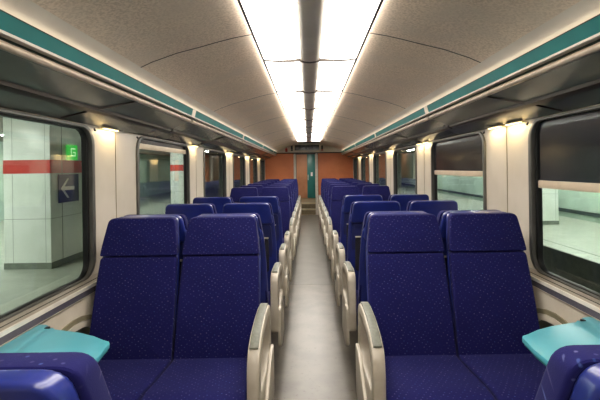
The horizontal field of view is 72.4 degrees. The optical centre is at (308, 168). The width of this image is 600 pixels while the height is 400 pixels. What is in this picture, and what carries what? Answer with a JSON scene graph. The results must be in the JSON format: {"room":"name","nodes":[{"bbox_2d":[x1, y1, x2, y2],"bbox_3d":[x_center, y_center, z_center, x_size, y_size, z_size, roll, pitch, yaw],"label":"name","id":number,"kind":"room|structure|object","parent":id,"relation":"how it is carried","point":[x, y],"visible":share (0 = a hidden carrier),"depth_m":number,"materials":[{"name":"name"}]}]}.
{"room":"train carriage","nodes":[
{"label":"train carriage","id":0,"kind":"room"},
{"bbox_2d":[0,107,262,344],"bbox_3d":[-1.286,0.558,4.865,0.153,1.780,15.470,-1,0,0],"label":"wall","id":1,"kind":"structure","parent":0,"point":[115,151],"depth_m":2.78,"materials":[{"name":"plastic"}]},
{"bbox_2d":[0,108,95,322],"bbox_3d":[-1.344,0.200,1.835,0.063,0.916,1.390,-1,0,0],"label":"window","id":2,"kind":"structure","parent":1,"relation":"in","point":[87,139],"depth_m":2.48,"materials":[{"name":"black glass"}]},
{"bbox_2d":[0,273,97,346],"bbox_3d":[-1.277,0.682,4.900,0.112,0.060,15.400,-1,0,0],"label":"trim","id":3,"kind":"structure","parent":1,"relation":"attached to","point":[13,327],"depth_m":1.94,"materials":[{"name":"metal"}]},
{"bbox_2d":[0,325,109,361],"bbox_3d":[-0.998,0.846,1.430,0.436,0.296,0.849,-1,0,0],"label":"table","id":4,"kind":"object","parent":1,"relation":"attached to","point":[41,338],"visible":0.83,"depth_m":1.65,"materials":[{"name":"plastic"}]},
{"bbox_2d":[0,9,194,136],"bbox_3d":[-1.151,-0.384,2.165,0.364,0.232,2.670,-1,0,0],"label":"luggage rack","id":5,"kind":"object","parent":1,"relation":"attached to","point":[41,73],"visible":1,"depth_m":1.90,"materials":[{"name":"metal"}]},
{"bbox_2d":[136,136,189,214],"bbox_3d":[-1.344,0.200,3.855,0.063,0.916,1.390,-1,0,0],"label":"window","id":6,"kind":"structure","parent":1,"relation":"in","point":[186,157],"depth_m":4.00,"materials":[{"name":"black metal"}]},
{"bbox_2d":[139,140,185,153],"bbox_3d":[-1.351,-0.209,3.855,0.024,0.106,1.240,-1,0,0],"label":"window blind","id":7,"kind":"object","parent":6,"relation":"attached to","point":[144,144],"visible":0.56,"depth_m":3.73,"materials":[{"name":"fabric"}]},
{"bbox_2d":[153,110,243,150],"bbox_3d":[-1.151,-0.384,4.835,0.364,0.232,2.670,-1,0,0],"label":"luggage rack","id":8,"kind":"object","parent":1,"relation":"attached to","point":[203,131],"visible":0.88,"depth_m":4.29,"materials":[{"name":"metal"}]},
{"bbox_2d":[203,149,226,196],"bbox_3d":[-1.344,0.200,5.875,0.063,0.916,1.390,-1,0,0],"label":"window","id":9,"kind":"structure","parent":1,"relation":"in","point":[224,177],"depth_m":6.52,"materials":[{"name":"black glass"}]},
{"bbox_2d":[233,154,245,187],"bbox_3d":[-1.344,0.200,7.895,0.063,0.916,1.390,-1,0,0],"label":"window","id":10,"kind":"structure","parent":1,"relation":"in","point":[239,162],"depth_m":8.08,"materials":[{"name":"clear glass"}]},
{"bbox_2d":[221,135,262,155],"bbox_3d":[-1.151,-0.384,7.505,0.364,0.232,2.670,-1,0,0],"label":"luggage rack","id":11,"kind":"object","parent":1,"relation":"attached to","point":[248,146],"visible":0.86,"depth_m":7.15,"materials":[{"name":"metal"}]},
{"bbox_2d":[249,157,257,183],"bbox_3d":[-1.344,0.200,9.915,0.063,0.916,1.390,-1,0,0],"label":"window","id":12,"kind":"structure","parent":1,"relation":"in","point":[253,163],"depth_m":10.21,"materials":[{"name":"clear glass"}]},
{"bbox_2d":[248,145,273,158],"bbox_3d":[-1.151,-0.384,10.175,0.364,0.232,2.670,-1,0,0],"label":"luggage rack","id":13,"kind":"object","parent":1,"relation":"attached to","point":[265,151],"visible":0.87,"depth_m":9.94,"materials":[{"name":"metal"}]},
{"bbox_2d":[260,159,264,180],"bbox_3d":[-1.344,0.200,11.795,0.063,0.916,1.110,-1,0,0],"label":"window","id":14,"kind":"structure","parent":1,"relation":"in","point":[262,162],"depth_m":12.21,"materials":[{"name":"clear glass"}]},
{"bbox_2d":[262,151,276,159],"bbox_3d":[-1.151,-0.384,12.055,0.364,0.232,1.090,-1,0,0],"label":"luggage rack","id":15,"kind":"object","parent":1,"relation":"attached to","point":[275,152],"visible":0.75,"depth_m":12.06,"materials":[{"name":"metal"}]},
{"bbox_2d":[0,0,599,150],"bbox_3d":[0.011,-0.671,4.900,2.720,0.278,15.400,-1,0,0],"label":"ceiling","id":16,"kind":"structure","parent":0,"point":[203,55],"depth_m":2.19,"materials":[{"name":"plastic"}]},
{"bbox_2d":[283,108,334,120],"bbox_3d":[0.010,-0.725,5.447,0.628,0.053,1.095,-1,0,0],"label":"ceiling light","id":17,"kind":"object","parent":16,"relation":"attached to","point":[301,114],"visible":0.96,"depth_m":5.45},
{"bbox_2d":[285,109,304,118],"bbox_3d":[-0.177,-0.733,5.445,0.237,0.032,1.078,-1,0,0],"label":"diffuser","id":18,"kind":"object","parent":17,"relation":"attached to","point":[290,114],"depth_m":5.44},
{"bbox_2d":[314,108,333,118],"bbox_3d":[0.196,-0.738,5.445,0.237,0.032,1.078,-1,0,0],"label":"diffuser","id":19,"kind":"object","parent":17,"relation":"attached to","point":[318,113],"depth_m":5.41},
{"bbox_2d":[288,119,329,127],"bbox_3d":[0.010,-0.725,6.537,0.628,0.053,1.095,-1,0,0],"label":"ceiling light","id":20,"kind":"object","parent":16,"relation":"attached to","point":[293,123],"visible":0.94,"depth_m":6.58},
{"bbox_2d":[289,120,304,126],"bbox_3d":[-0.177,-0.733,6.535,0.237,0.032,1.078,-1,0,0],"label":"diffuser","id":21,"kind":"object","parent":20,"relation":"attached to","point":[293,123],"depth_m":6.54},
{"bbox_2d":[313,119,328,126],"bbox_3d":[0.196,-0.738,6.535,0.237,0.032,1.078,-1,0,0],"label":"diffuser","id":22,"kind":"object","parent":20,"relation":"attached to","point":[316,123],"depth_m":6.59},
{"bbox_2d":[291,127,326,132],"bbox_3d":[0.010,-0.725,7.628,0.628,0.053,1.095,-1,0,0],"label":"ceiling light","id":23,"kind":"object","parent":16,"relation":"attached to","point":[314,129],"visible":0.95,"depth_m":7.68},
{"bbox_2d":[292,127,305,131],"bbox_3d":[-0.177,-0.733,7.625,0.237,0.032,1.078,-1,0,0],"label":"diffuser","id":24,"kind":"object","parent":23,"relation":"attached to","point":[293,129],"depth_m":7.63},
{"bbox_2d":[312,127,325,131],"bbox_3d":[0.196,-0.738,7.625,0.237,0.032,1.078,-1,0,0],"label":"diffuser","id":25,"kind":"object","parent":23,"relation":"attached to","point":[315,129],"depth_m":7.61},
{"bbox_2d":[295,136,322,140],"bbox_3d":[0.010,-0.725,9.807,0.628,0.053,1.095,-1,0,0],"label":"ceiling light","id":26,"kind":"object","parent":16,"relation":"attached to","point":[297,138],"visible":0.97,"depth_m":9.88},
{"bbox_2d":[297,140,320,141],"bbox_3d":[0.010,-0.725,10.625,0.628,0.053,0.550,-1,0,0],"label":"ceiling light","id":27,"kind":"object","parent":16,"relation":"attached to","point":[297,140],"visible":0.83,"depth_m":10.86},
{"bbox_2d":[276,91,342,109],"bbox_3d":[0.010,-0.725,4.357,0.628,0.053,1.095,-1,0,0],"label":"ceiling light","id":28,"kind":"object","parent":16,"relation":"attached to","point":[318,100],"visible":0.91,"depth_m":4.33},
{"bbox_2d":[278,92,303,107],"bbox_3d":[-0.177,-0.733,4.355,0.237,0.032,1.078,-1,0,0],"label":"diffuser","id":29,"kind":"object","parent":28,"relation":"attached to","point":[287,100],"depth_m":4.31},
{"bbox_2d":[315,91,340,107],"bbox_3d":[0.196,-0.738,4.355,0.237,0.032,1.078,-1,0,0],"label":"diffuser","id":30,"kind":"object","parent":28,"relation":"attached to","point":[322,99],"depth_m":4.30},
{"bbox_2d":[294,132,324,137],"bbox_3d":[0.010,-0.725,8.717,0.628,0.053,1.095,-1,0,0],"label":"ceiling light","id":31,"kind":"object","parent":16,"relation":"attached to","point":[308,135],"visible":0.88,"depth_m":8.76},
{"bbox_2d":[294,133,305,136],"bbox_3d":[-0.177,-0.733,8.715,0.237,0.032,1.078,-1,0,0],"label":"diffuser","id":32,"kind":"object","parent":31,"relation":"attached to","point":[295,134],"depth_m":8.77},
{"bbox_2d":[312,132,323,135],"bbox_3d":[0.196,-0.738,8.715,0.237,0.032,1.078,-1,0,0],"label":"diffuser","id":33,"kind":"object","parent":31,"relation":"attached to","point":[313,134],"depth_m":8.72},
{"bbox_2d":[263,59,356,92],"bbox_3d":[0.010,-0.725,3.268,0.628,0.053,1.095,-1,0,0],"label":"ceiling light","id":34,"kind":"object","parent":16,"relation":"attached to","point":[286,77],"visible":0.92,"depth_m":3.19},
{"bbox_2d":[265,61,301,90],"bbox_3d":[-0.177,-0.733,3.265,0.237,0.032,1.078,-1,0,0],"label":"diffuser","id":35,"kind":"object","parent":34,"relation":"attached to","point":[284,76],"depth_m":3.16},
{"bbox_2d":[317,60,354,90],"bbox_3d":[0.196,-0.738,3.265,0.237,0.032,1.078,-1,0,0],"label":"diffuser","id":36,"kind":"object","parent":34,"relation":"attached to","point":[331,76],"depth_m":3.18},
{"bbox_2d":[237,0,383,62],"bbox_3d":[0.010,-0.725,2.178,0.628,0.053,1.095,-1,0,0],"label":"ceiling light","id":37,"kind":"object","parent":16,"relation":"attached to","point":[304,31],"visible":1,"depth_m":2.09,"materials":[{"name":"plastic"}]},
{"bbox_2d":[241,0,299,59],"bbox_3d":[-0.177,-0.733,2.175,0.237,0.032,1.078,-1,0,0],"label":"diffuser","id":38,"kind":"object","parent":37,"relation":"attached to","point":[274,25],"depth_m":2.08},
{"bbox_2d":[320,0,379,58],"bbox_3d":[0.196,-0.738,2.175,0.237,0.032,1.078,-1,0,0],"label":"diffuser","id":39,"kind":"object","parent":37,"relation":"attached to","point":[345,25],"depth_m":2.09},
{"bbox_2d":[296,154,307,197],"bbox_3d":[-0.080,0.381,13.975,0.830,2.100,2.550,-1,0,0],"label":"wall","id":40,"kind":"structure","parent":0,"point":[301,160],"depth_m":15.20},
{"bbox_2d":[301,198,315,214],"bbox_3d":[-0.067,1.259,13.910,0.730,0.344,2.580,-1,0,0],"label":"stairs","id":41,"kind":"structure","parent":40,"relation":"attached to","point":[308,205],"depth_m":12.98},
{"bbox_2d":[307,154,315,197],"bbox_3d":[0.101,0.279,15.135,0.295,1.620,0.090,-1,0,0],"label":"door","id":42,"kind":"structure","parent":40,"relation":"in","point":[310,157],"depth_m":15.12,"materials":[{"name":"metal"}]},
{"bbox_2d":[265,143,352,195],"bbox_3d":[0.025,0.322,12.590,2.700,2.215,0.100,-1,0,0],"label":"wall","id":43,"kind":"structure","parent":0,"point":[331,162],"depth_m":12.60,"materials":[{"name":"paint"}]},
{"bbox_2d":[293,153,318,214],"bbox_3d":[-0.073,0.479,12.639,0.750,1.905,0.122,-1,0,0],"label":"door frame","id":44,"kind":"structure","parent":43,"relation":"in","point":[316,154],"depth_m":12.58,"materials":[{"name":"metal"}]},
{"bbox_2d":[294,144,319,150],"bbox_3d":[-0.049,-0.639,12.556,0.800,0.215,0.058,-1,0,0],"label":"display","id":45,"kind":"object","parent":43,"relation":"attached to","point":[299,147],"visible":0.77,"depth_m":12.53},
{"bbox_2d":[271,214,357,399],"bbox_3d":[0.041,1.469,4.970,2.720,0.082,15.540,-1,0,0],"label":"floor","id":46,"kind":"structure","parent":0,"point":[313,361],"depth_m":3.48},
{"bbox_2d":[0,352,111,399],"bbox_3d":[-0.469,0.858,0.927,0.530,1.158,0.796,-1,0,0],"label":"seat","id":47,"kind":"object","parent":46,"relation":"on","point":[32,375],"visible":1,"depth_m":0.58,"materials":[{"name":"blue fabric"}]},
{"bbox_2d":[89,216,179,399],"bbox_3d":[-0.952,0.864,2.063,0.452,1.158,0.796,-1,0,0],"label":"seat","id":48,"kind":"object","parent":46,"relation":"on","point":[134,310],"visible":0.87,"depth_m":2.24,"materials":[{"name":"blue fabric"}]},
{"bbox_2d":[98,359,170,399],"bbox_3d":[-0.950,1.036,1.923,0.450,0.125,0.515,-1,0,0],"label":"seat cushion","id":49,"kind":"object","parent":48,"relation":"on","point":[125,379],"depth_m":1.97,"materials":[{"name":"blue fabric"}]},
{"bbox_2d":[123,214,187,332],"bbox_3d":[-0.952,0.864,2.877,0.452,1.158,0.796,-1,0,0],"label":"seat","id":50,"kind":"object","parent":46,"relation":"on","point":[183,222],"visible":0.09,"depth_m":2.54,"materials":[{"name":"blue fabric"}]},
{"bbox_2d":[165,203,216,221],"bbox_3d":[-0.952,0.864,3.667,0.452,1.158,0.796,-1,0,0],"label":"seat","id":51,"kind":"object","parent":46,"relation":"on","point":[190,211],"visible":0.13,"depth_m":3.28,"materials":[{"name":"fabric"}]},
{"bbox_2d":[141,215,274,399],"bbox_3d":[-0.451,0.857,2.063,0.530,1.158,0.796,-1,0,0],"label":"seat","id":52,"kind":"object","parent":46,"relation":"on","point":[224,350],"visible":1,"depth_m":2.20,"materials":[{"name":"blue fabric"}]},
{"bbox_2d":[141,358,246,399],"bbox_3d":[-0.488,1.029,1.923,0.450,0.125,0.515,-1,0,0],"label":"seat cushion","id":53,"kind":"object","parent":52,"relation":"on","point":[184,378],"depth_m":1.89,"materials":[{"name":"blue fabric"}]},
{"bbox_2d":[193,197,233,212],"bbox_3d":[-0.952,0.864,4.447,0.452,1.158,0.796,-1,0,0],"label":"seat","id":54,"kind":"object","parent":46,"relation":"on","point":[219,202],"visible":0.07,"depth_m":4.06,"materials":[{"name":"blue fabric"}]},
{"bbox_2d":[198,213,283,345],"bbox_3d":[-0.451,0.857,2.877,0.530,1.158,0.796,-1,0,0],"label":"seat","id":55,"kind":"object","parent":46,"relation":"on","point":[274,297],"visible":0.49,"depth_m":2.74,"materials":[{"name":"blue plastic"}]},
{"bbox_2d":[230,187,257,202],"bbox_3d":[-0.952,0.864,5.813,0.452,1.158,0.796,-1,0,0],"label":"seat","id":56,"kind":"object","parent":46,"relation":"on","point":[236,193],"visible":0.19,"depth_m":6.09,"materials":[{"name":"blue fabric"}]},
{"bbox_2d":[240,185,262,195],"bbox_3d":[-0.952,0.864,6.613,0.452,1.158,0.796,-1,0,0],"label":"seat","id":57,"kind":"object","parent":46,"relation":"on","point":[259,187],"visible":0.1,"depth_m":6.91,"materials":[{"name":"blue fabric"}]},
{"bbox_2d":[223,203,288,306],"bbox_3d":[-0.451,0.857,3.667,0.530,1.158,0.796,-1,0,0],"label":"seat","id":58,"kind":"object","parent":46,"relation":"on","point":[264,210],"visible":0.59,"depth_m":3.38,"materials":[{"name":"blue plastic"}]},
{"bbox_2d":[248,183,267,187],"bbox_3d":[-0.952,0.864,7.413,0.452,1.158,0.796,-1,0,0],"label":"seat","id":59,"kind":"object","parent":46,"relation":"on","point":[262,184],"visible":0.09,"depth_m":7.71,"materials":[{"name":"blue fabric"}]},
{"bbox_2d":[239,196,292,281],"bbox_3d":[-0.451,0.857,4.447,0.530,1.158,0.796,-1,0,0],"label":"seat","id":60,"kind":"object","parent":46,"relation":"on","point":[273,200],"visible":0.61,"depth_m":4.16,"materials":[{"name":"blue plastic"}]},
{"bbox_2d":[261,187,295,259],"bbox_3d":[-0.451,0.857,5.813,0.530,1.158,0.796,-1,0,0],"label":"seat","id":61,"kind":"object","parent":46,"relation":"on","point":[288,224],"visible":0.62,"depth_m":6.02,"materials":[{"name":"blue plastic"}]},
{"bbox_2d":[268,185,296,244],"bbox_3d":[-0.451,0.857,6.613,0.530,1.158,0.796,-1,0,0],"label":"seat","id":62,"kind":"object","parent":46,"relation":"on","point":[292,213],"visible":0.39,"depth_m":6.82,"materials":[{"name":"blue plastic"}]},
{"bbox_2d":[272,183,298,236],"bbox_3d":[-0.451,0.857,7.413,0.530,1.158,0.796,-1,0,0],"label":"seat","id":63,"kind":"object","parent":46,"relation":"on","point":[290,184],"visible":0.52,"depth_m":7.60,"materials":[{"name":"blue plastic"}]},
{"bbox_2d":[276,182,299,228],"bbox_3d":[-0.451,0.857,8.213,0.530,1.158,0.796,-1,0,0],"label":"seat","id":64,"kind":"object","parent":46,"relation":"on","point":[295,203],"visible":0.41,"depth_m":8.40,"materials":[{"name":"blue fabric"}]},
{"bbox_2d":[278,181,299,220],"bbox_3d":[-0.451,0.857,9.013,0.530,1.158,0.796,-1,0,0],"label":"seat","id":65,"kind":"object","parent":46,"relation":"on","point":[297,201],"visible":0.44,"depth_m":9.24,"materials":[{"name":"blue fabric"}]},
{"bbox_2d":[281,180,300,219],"bbox_3d":[-0.451,0.857,9.813,0.530,1.158,0.796,-1,0,0],"label":"seat","id":66,"kind":"object","parent":46,"relation":"on","point":[298,198],"visible":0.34,"depth_m":10.03,"materials":[{"name":"blue fabric"}]},
{"bbox_2d":[283,179,301,214],"bbox_3d":[-0.451,0.857,10.613,0.530,1.158,0.796,-1,0,0],"label":"seat","id":67,"kind":"object","parent":46,"relation":"on","point":[283,179],"visible":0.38,"depth_m":10.84,"materials":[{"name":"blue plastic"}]},
{"bbox_2d":[318,178,335,214],"bbox_3d":[0.515,0.844,10.613,0.530,1.158,0.796,-1,0,0],"label":"seat","id":68,"kind":"object","parent":46,"relation":"on","point":[323,178],"visible":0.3,"depth_m":10.83,"materials":[{"name":"fabric"}]},
{"bbox_2d":[319,179,337,219],"bbox_3d":[0.515,0.844,9.813,0.530,1.158,0.796,-1,0,0],"label":"seat","id":69,"kind":"object","parent":46,"relation":"on","point":[320,198],"visible":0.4,"depth_m":10.01,"materials":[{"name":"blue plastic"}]},
{"bbox_2d":[320,180,340,223],"bbox_3d":[0.515,0.844,9.013,0.530,1.158,0.796,-1,0,0],"label":"seat","id":70,"kind":"object","parent":46,"relation":"on","point":[321,201],"visible":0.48,"depth_m":9.19,"materials":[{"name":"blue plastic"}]},
{"bbox_2d":[321,181,343,229],"bbox_3d":[0.515,0.844,8.213,0.530,1.158,0.796,-1,0,0],"label":"seat","id":71,"kind":"object","parent":46,"relation":"on","point":[326,182],"visible":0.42,"depth_m":8.43,"materials":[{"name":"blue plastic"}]},
{"bbox_2d":[322,182,347,236],"bbox_3d":[0.515,0.844,7.413,0.530,1.158,0.796,-1,0,0],"label":"seat","id":72,"kind":"object","parent":46,"relation":"on","point":[325,208],"visible":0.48,"depth_m":7.59,"materials":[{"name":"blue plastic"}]},
{"bbox_2d":[324,184,351,244],"bbox_3d":[0.515,0.844,6.613,0.530,1.158,0.796,-1,0,0],"label":"seat","id":73,"kind":"object","parent":46,"relation":"on","point":[327,213],"visible":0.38,"depth_m":6.81,"materials":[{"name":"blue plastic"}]},
{"bbox_2d":[326,186,358,259],"bbox_3d":[0.515,0.844,5.813,0.530,1.158,0.796,-1,0,0],"label":"seat","id":74,"kind":"object","parent":46,"relation":"on","point":[338,192],"visible":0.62,"depth_m":6.02,"materials":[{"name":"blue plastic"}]},
{"bbox_2d":[331,195,382,281],"bbox_3d":[0.515,0.844,4.447,0.530,1.158,0.796,-1,0,0],"label":"seat","id":75,"kind":"object","parent":46,"relation":"on","point":[347,199],"visible":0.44,"depth_m":4.17,"materials":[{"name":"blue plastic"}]},
{"bbox_2d":[352,182,371,185],"bbox_3d":[1.016,0.837,7.413,0.452,1.158,0.796,-1,0,0],"label":"seat","id":76,"kind":"object","parent":46,"relation":"on","point":[353,183],"visible":0.14,"depth_m":7.70,"materials":[{"name":"blue fabric"}]},
{"bbox_2d":[335,201,399,305],"bbox_3d":[0.515,0.844,3.667,0.530,1.158,0.796,-1,0,0],"label":"seat","id":77,"kind":"object","parent":46,"relation":"on","point":[358,210],"visible":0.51,"depth_m":3.38,"materials":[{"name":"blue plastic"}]},
{"bbox_2d":[357,183,378,194],"bbox_3d":[1.016,0.837,6.613,0.452,1.158,0.796,-1,0,0],"label":"seat","id":78,"kind":"object","parent":46,"relation":"on","point":[360,186],"visible":0.09,"depth_m":6.90,"materials":[{"name":"blue fabric"}]},
{"bbox_2d":[362,185,390,200],"bbox_3d":[1.016,0.837,5.813,0.452,1.158,0.796,-1,0,0],"label":"seat","id":79,"kind":"object","parent":46,"relation":"on","point":[384,191],"visible":0.17,"depth_m":6.09,"materials":[{"name":"fabric"}]},
{"bbox_2d":[342,211,426,344],"bbox_3d":[0.515,0.844,2.877,0.530,1.158,0.796,-1,0,0],"label":"seat","id":80,"kind":"object","parent":46,"relation":"on","point":[351,297],"visible":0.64,"depth_m":2.74,"materials":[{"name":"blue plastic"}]},
{"bbox_2d":[356,290,357,325],"bbox_3d":[0.556,1.015,3.018,0.450,0.125,0.515,-1,0,0],"label":"seat cushion","id":81,"kind":"object","parent":80,"relation":"on","point":[356,290],"depth_m":2.89,"materials":[{"name":"blue fabric"}]},
{"bbox_2d":[388,194,428,210],"bbox_3d":[1.016,0.837,4.447,0.452,1.158,0.796,-1,0,0],"label":"seat","id":82,"kind":"object","parent":46,"relation":"on","point":[403,199],"visible":0.09,"depth_m":4.06,"materials":[{"name":"fabric"}]},
{"bbox_2d":[355,212,495,399],"bbox_3d":[0.515,0.844,2.063,0.530,1.158,0.796,-1,0,0],"label":"seat","id":83,"kind":"object","parent":46,"relation":"on","point":[405,348],"visible":1,"depth_m":2.20,"materials":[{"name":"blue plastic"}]},
{"bbox_2d":[385,355,495,399],"bbox_3d":[0.556,1.015,1.923,0.450,0.125,0.515,-1,0,0],"label":"seat cushion","id":84,"kind":"object","parent":83,"relation":"on","point":[408,377],"depth_m":1.86,"materials":[{"name":"blue fabric"}]},
{"bbox_2d":[406,200,457,217],"bbox_3d":[1.016,0.837,3.667,0.452,1.158,0.796,-1,0,0],"label":"seat","id":85,"kind":"object","parent":46,"relation":"on","point":[434,207],"visible":0.09,"depth_m":3.28,"materials":[{"name":"fabric"}]},
{"bbox_2d":[437,210,499,328],"bbox_3d":[1.016,0.837,2.877,0.452,1.158,0.796,-1,0,0],"label":"seat","id":86,"kind":"object","parent":46,"relation":"on","point":[441,218],"visible":0.11,"depth_m":2.53,"materials":[{"name":"fabric"}]},
{"bbox_2d":[446,211,545,399],"bbox_3d":[1.016,0.837,2.063,0.452,1.158,0.796,-1,0,0],"label":"seat","id":87,"kind":"object","parent":46,"relation":"on","point":[493,304],"visible":0.89,"depth_m":2.23,"materials":[{"name":"blue fabric"}]},
{"bbox_2d":[459,354,545,399],"bbox_3d":[1.018,1.008,1.923,0.450,0.125,0.515,-1,0,0],"label":"seat cushion","id":88,"kind":"object","parent":87,"relation":"on","point":[507,376],"depth_m":1.93,"materials":[{"name":"blue fabric"}]},
{"bbox_2d":[534,345,599,399],"bbox_3d":[0.533,0.844,0.927,0.530,1.158,0.796,-1,0,0],"label":"seat","id":89,"kind":"object","parent":46,"relation":"on","point":[572,372],"visible":1,"depth_m":0.59,"materials":[{"name":"blue fabric"}]},
{"bbox_2d":[353,104,599,328],"bbox_3d":[1.341,0.521,4.865,0.153,1.780,15.470,-1,0,0],"label":"wall","id":90,"kind":"structure","parent":0,"point":[507,183],"depth_m":2.77,"materials":[{"name":"plastic"}]},
{"bbox_2d":[341,150,356,157],"bbox_3d":[1.179,-0.416,12.055,0.364,0.232,1.090,-1,0,0],"label":"luggage rack","id":91,"kind":"object","parent":90,"relation":"attached to","point":[342,151],"visible":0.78,"depth_m":12.00,"materials":[{"name":"metal"}]},
{"bbox_2d":[353,158,358,179],"bbox_3d":[1.389,0.162,11.795,0.063,0.916,1.110,-1,0,0],"label":"window","id":92,"kind":"structure","parent":90,"relation":"in","point":[355,161],"depth_m":12.09,"materials":[{"name":"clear glass"}]},
{"bbox_2d":[344,144,369,157],"bbox_3d":[1.179,-0.416,10.175,0.364,0.232,2.670,-1,0,0],"label":"luggage rack","id":93,"kind":"object","parent":90,"relation":"attached to","point":[351,150],"visible":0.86,"depth_m":9.98,"materials":[{"name":"metal"}]},
{"bbox_2d":[361,156,369,181],"bbox_3d":[1.389,0.162,9.915,0.063,0.916,1.390,-1,0,0],"label":"window","id":94,"kind":"structure","parent":90,"relation":"in","point":[365,176],"depth_m":10.17,"materials":[{"name":"clear glass"}]},
{"bbox_2d":[355,133,397,153],"bbox_3d":[1.179,-0.416,7.505,0.364,0.232,2.670,-1,0,0],"label":"luggage rack","id":95,"kind":"object","parent":90,"relation":"attached to","point":[371,145],"visible":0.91,"depth_m":7.16,"materials":[{"name":"metal"}]},
{"bbox_2d":[373,152,386,185],"bbox_3d":[1.389,0.162,7.895,0.063,0.916,1.390,-1,0,0],"label":"window","id":96,"kind":"structure","parent":90,"relation":"in","point":[379,159],"depth_m":8.06,"materials":[{"name":"clear glass"}]},
{"bbox_2d":[393,146,416,193],"bbox_3d":[1.389,0.162,5.875,0.063,0.916,1.390,-1,0,0],"label":"window","id":97,"kind":"structure","parent":90,"relation":"in","point":[395,181],"depth_m":6.52,"materials":[{"name":"black rubber"}]},
{"bbox_2d":[375,107,466,147],"bbox_3d":[1.179,-0.416,4.835,0.364,0.232,2.670,-1,0,0],"label":"luggage rack","id":98,"kind":"object","parent":90,"relation":"attached to","point":[417,127],"visible":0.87,"depth_m":4.30,"materials":[{"name":"metal"}]},
{"bbox_2d":[430,131,486,209],"bbox_3d":[1.389,0.162,3.855,0.063,0.916,1.390,-1,0,0],"label":"window","id":99,"kind":"structure","parent":90,"relation":"in","point":[434,192],"depth_m":3.74,"materials":[{"name":"black rubber"}]},
{"bbox_2d":[434,135,482,176],"bbox_3d":[1.383,-0.117,3.855,0.024,0.366,1.240,-1,0,0],"label":"window blind","id":100,"kind":"object","parent":99,"relation":"attached to","point":[463,156],"visible":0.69,"depth_m":3.72,"materials":[{"name":"fabric"}]},
{"bbox_2d":[425,14,599,132],"bbox_3d":[1.179,-0.416,2.165,0.364,0.232,2.670,-1,0,0],"label":"luggage rack","id":101,"kind":"object","parent":90,"relation":"attached to","point":[561,74],"visible":1,"depth_m":2.04,"materials":[{"name":"metal"}]},
{"bbox_2d":[522,317,599,365],"bbox_3d":[1.062,0.817,1.430,0.436,0.296,0.849,-1,0,0],"label":"table","id":102,"kind":"object","parent":90,"relation":"attached to","point":[542,343],"visible":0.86,"depth_m":1.64,"materials":[{"name":"plastic"}]},
{"bbox_2d":[528,105,599,299],"bbox_3d":[1.389,0.162,1.835,0.063,0.916,1.390,-1,0,0],"label":"window","id":103,"kind":"structure","parent":90,"relation":"in","point":[535,193],"depth_m":2.48,"materials":[{"name":"black rubber"}]},
{"bbox_2d":[538,111,599,192],"bbox_3d":[1.383,-0.092,1.835,0.024,0.416,1.240,-1,0,0],"label":"window blind","id":104,"kind":"object","parent":103,"relation":"attached to","point":[570,146],"visible":0.96,"depth_m":2.16,"materials":[{"name":"fabric"}]},
{"bbox_2d":[529,267,599,320],"bbox_3d":[1.335,0.645,4.900,0.112,0.060,15.400,-1,0,0],"label":"trim","id":105,"kind":"structure","parent":90,"relation":"attached to","point":[590,306],"depth_m":2.07,"materials":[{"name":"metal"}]},
{"label":"outside","id":106,"kind":"structure","parent":0,"visible":0},
{"bbox_2d":[205,155,401,188],"bbox_3d":[0.032,0.880,44.050,26.200,4.700,0.100,-1,0,0],"label":"wall","id":107,"kind":"structure","parent":106,"point":[213,166],"depth_m":44.00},
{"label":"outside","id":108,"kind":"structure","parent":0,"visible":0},
{"bbox_2d":[0,142,170,220],"bbox_3d":[-13.025,0.462,19.000,0.100,3.500,50.000,-1,0,0],"label":"wall","id":109,"kind":"structure","parent":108,"point":[155,174],"depth_m":33.70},
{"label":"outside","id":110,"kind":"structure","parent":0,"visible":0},
{"bbox_2d":[402,153,599,222],"bbox_3d":[10.073,0.139,19.000,0.100,3.500,50.000,-1,0,0],"label":"wall","id":111,"kind":"structure","parent":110,"point":[568,199],"depth_m":24.49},
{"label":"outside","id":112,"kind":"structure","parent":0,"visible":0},
{"bbox_2d":[0,116,414,157],"bbox_3d":[0.001,-1.370,19.000,26.200,0.100,50.000,-1,0,0],"label":"ceiling","id":113,"kind":"structure","parent":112,"point":[141,151],"depth_m":31.85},
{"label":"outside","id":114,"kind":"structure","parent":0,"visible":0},
{"bbox_2d":[398,183,599,292],"bbox_3d":[10.503,2.269,19.000,9.100,1.430,50.000,-1,0,0],"label":"platform","id":115,"kind":"object","parent":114,"point":[571,248],"visible":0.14,"depth_m":10.58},
{"bbox_2d":[542,188,558,224],"bbox_3d":[8.074,0.242,14.600,0.920,3.350,1.220,-1,0,0],"label":"pillar","id":116,"kind":"structure","parent":115,"relation":"on","point":[549,196],"depth_m":14.00,"materials":[{"name":"white ceramic"}]},
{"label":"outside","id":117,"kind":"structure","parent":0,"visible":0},
{"bbox_2d":[0,189,222,314],"bbox_3d":[-7.325,2.183,19.000,11.250,0.100,50.000,-1,0,0],"label":"platform","id":118,"kind":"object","parent":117,"point":[18,287],"depth_m":8.05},
{"bbox_2d":[3,117,82,269],"bbox_3d":[-5.904,0.438,9.500,1.000,3.350,1.820,-1,0,0],"label":"pillar","id":119,"kind":"structure","parent":118,"relation":"on","point":[41,232],"depth_m":8.60,"materials":[{"name":"tile"}]},
{"bbox_2d":[58,174,78,202],"bbox_3d":[-5.387,0.438,9.220,0.024,0.620,0.760,-1,0,0],"label":"direction sign","id":120,"kind":"object","parent":119,"relation":"attached to","point":[68,184],"visible":1,"depth_m":9.18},
{"bbox_2d":[66,145,77,159],"bbox_3d":[-5.384,-0.365,9.340,0.053,0.340,0.360,-1,0,0],"label":"exit sign","id":121,"kind":"object","parent":119,"relation":"attached to","point":[71,150],"visible":1,"depth_m":9.28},
{"bbox_2d":[170,153,183,203],"bbox_3d":[-5.904,0.438,19.800,1.000,3.350,1.620,-1,0,0],"label":"pillar","id":122,"kind":"structure","parent":118,"relation":"on","point":[176,160],"depth_m":19.00,"materials":[{"name":"tile"}]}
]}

